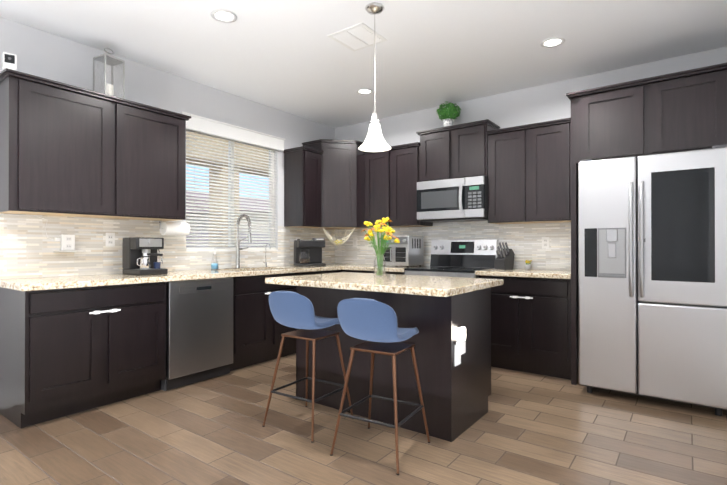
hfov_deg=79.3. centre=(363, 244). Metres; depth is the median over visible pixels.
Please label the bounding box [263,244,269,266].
filter faucet
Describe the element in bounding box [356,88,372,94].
recessed light
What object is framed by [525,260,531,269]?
plant pot
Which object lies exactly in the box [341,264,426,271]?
countertop
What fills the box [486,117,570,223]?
upper cabinet
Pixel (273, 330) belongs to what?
base cabinet
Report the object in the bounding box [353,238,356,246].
outlet plates
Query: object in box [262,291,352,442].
bar stool
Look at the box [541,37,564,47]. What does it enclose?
recessed light
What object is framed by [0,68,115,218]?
upper cabinet
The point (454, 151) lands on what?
upper cabinet
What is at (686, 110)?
tall cabinet
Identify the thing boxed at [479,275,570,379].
base cabinet
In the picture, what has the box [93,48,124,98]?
decorative lantern
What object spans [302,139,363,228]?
upper cabinet
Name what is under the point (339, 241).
hammock
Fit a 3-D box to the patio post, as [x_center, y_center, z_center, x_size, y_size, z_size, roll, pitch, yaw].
[-2.584,-0.436,7.583,0.550,3.300,12.000,0,0,36]
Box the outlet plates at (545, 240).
[542,237,548,248]
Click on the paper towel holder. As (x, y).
(175, 228)
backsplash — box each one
[0,213,335,278]
[336,221,570,269]
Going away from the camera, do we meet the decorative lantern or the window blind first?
the decorative lantern
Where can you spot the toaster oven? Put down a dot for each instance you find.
(407, 251)
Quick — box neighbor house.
[186,192,268,232]
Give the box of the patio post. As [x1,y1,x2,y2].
[186,131,268,246]
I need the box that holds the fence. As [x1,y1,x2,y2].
[186,232,268,246]
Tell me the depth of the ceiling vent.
3.36 m
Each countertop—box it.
[0,263,357,290]
[265,272,503,296]
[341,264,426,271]
[475,269,570,278]
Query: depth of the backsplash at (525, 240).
4.63 m
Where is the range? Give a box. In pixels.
[404,240,497,277]
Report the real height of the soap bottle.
0.212 m
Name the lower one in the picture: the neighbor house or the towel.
the towel
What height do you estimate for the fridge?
1.802 m
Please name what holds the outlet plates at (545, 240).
attached to the backsplash at (525, 240)
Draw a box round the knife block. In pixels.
[494,242,514,269]
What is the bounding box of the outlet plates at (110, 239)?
[106,233,114,246]
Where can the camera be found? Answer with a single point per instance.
(9, 60)
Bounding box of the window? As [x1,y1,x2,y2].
[186,131,277,251]
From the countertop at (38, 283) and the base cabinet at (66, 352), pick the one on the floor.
the base cabinet at (66, 352)
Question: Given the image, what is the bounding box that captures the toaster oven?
[380,236,423,266]
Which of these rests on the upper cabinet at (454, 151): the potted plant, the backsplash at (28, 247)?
the potted plant
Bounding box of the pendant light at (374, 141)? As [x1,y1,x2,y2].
[358,2,390,151]
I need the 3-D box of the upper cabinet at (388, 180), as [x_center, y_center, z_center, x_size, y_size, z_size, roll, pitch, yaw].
[0.347,-0.666,5.198,0.876,0.910,0.351,0,0,36]
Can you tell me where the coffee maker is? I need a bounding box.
[294,238,325,266]
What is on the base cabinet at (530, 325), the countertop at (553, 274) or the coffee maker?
the countertop at (553, 274)
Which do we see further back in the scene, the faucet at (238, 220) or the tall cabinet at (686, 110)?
the faucet at (238, 220)
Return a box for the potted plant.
[436,101,460,126]
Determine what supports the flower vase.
on the countertop at (440, 286)
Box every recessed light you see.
[211,9,236,22]
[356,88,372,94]
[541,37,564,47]
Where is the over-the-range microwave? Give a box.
[417,176,487,222]
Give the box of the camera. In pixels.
[2,52,16,70]
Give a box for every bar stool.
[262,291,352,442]
[330,298,429,474]
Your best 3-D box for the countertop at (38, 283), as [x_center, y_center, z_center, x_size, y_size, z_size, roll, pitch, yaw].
[-1.213,0.368,4.287,0.660,0.245,3.662,0,0,36]
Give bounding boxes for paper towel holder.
[152,220,189,235]
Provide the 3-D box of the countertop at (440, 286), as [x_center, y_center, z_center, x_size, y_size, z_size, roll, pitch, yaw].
[0.131,0.262,3.125,1.440,0.041,0.910,0,0,36]
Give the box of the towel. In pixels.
[455,327,465,365]
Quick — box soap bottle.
[211,248,218,269]
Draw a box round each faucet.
[226,214,251,268]
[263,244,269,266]
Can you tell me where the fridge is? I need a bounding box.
[578,144,726,415]
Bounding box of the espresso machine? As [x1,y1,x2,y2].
[122,237,167,275]
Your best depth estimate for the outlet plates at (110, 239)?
3.63 m
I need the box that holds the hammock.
[323,227,354,245]
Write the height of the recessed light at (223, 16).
0.010 m
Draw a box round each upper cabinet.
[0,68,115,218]
[112,97,187,220]
[284,146,323,227]
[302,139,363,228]
[357,142,432,227]
[416,119,499,181]
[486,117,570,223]
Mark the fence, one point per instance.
(239, 237)
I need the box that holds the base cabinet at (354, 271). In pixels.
[341,270,404,274]
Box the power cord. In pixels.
[0,70,84,251]
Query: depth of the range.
4.68 m
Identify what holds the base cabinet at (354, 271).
on the floor
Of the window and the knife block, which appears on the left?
the window
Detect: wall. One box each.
[0,17,334,278]
[335,46,726,269]
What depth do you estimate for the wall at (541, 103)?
4.46 m
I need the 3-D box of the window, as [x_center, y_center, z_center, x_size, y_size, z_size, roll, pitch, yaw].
[-1.396,-0.545,4.698,0.110,1.225,1.170,0,0,36]
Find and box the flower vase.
[361,217,399,276]
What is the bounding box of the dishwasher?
[161,277,232,390]
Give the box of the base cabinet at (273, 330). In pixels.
[264,270,339,353]
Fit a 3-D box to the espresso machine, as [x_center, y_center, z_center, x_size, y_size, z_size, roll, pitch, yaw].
[-1.782,0.092,3.588,0.345,0.300,0.230,0,0,36]
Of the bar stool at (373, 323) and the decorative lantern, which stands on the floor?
the bar stool at (373, 323)
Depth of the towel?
2.57 m
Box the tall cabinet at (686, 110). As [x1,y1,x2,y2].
[566,63,726,384]
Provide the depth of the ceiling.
3.46 m
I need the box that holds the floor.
[0,353,726,484]
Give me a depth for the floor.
2.54 m
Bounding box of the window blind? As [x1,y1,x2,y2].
[179,111,284,249]
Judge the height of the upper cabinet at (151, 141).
0.907 m
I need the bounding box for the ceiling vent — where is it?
[327,23,386,51]
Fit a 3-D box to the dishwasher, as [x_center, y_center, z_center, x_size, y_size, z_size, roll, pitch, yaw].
[-1.571,0.719,3.825,0.616,0.860,0.599,0,0,36]
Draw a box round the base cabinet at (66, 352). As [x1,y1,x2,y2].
[0,282,165,427]
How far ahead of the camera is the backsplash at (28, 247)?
3.55 m
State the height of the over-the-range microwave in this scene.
0.424 m
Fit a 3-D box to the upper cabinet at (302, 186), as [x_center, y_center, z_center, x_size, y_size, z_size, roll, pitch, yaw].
[-0.717,-0.666,5.226,0.351,0.910,0.338,0,0,36]
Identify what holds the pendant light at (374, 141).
hanging from the ceiling
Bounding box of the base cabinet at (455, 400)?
[296,286,490,441]
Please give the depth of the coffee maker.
5.09 m
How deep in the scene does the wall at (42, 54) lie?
3.98 m
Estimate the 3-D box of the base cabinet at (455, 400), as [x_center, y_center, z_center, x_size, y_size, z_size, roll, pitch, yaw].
[0.196,0.715,3.178,1.262,0.862,0.654,0,0,36]
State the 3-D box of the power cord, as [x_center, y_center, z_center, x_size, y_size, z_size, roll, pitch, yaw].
[-2.290,-0.543,3.147,0.278,1.190,0.566,0,0,36]
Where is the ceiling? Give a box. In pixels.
[0,0,726,127]

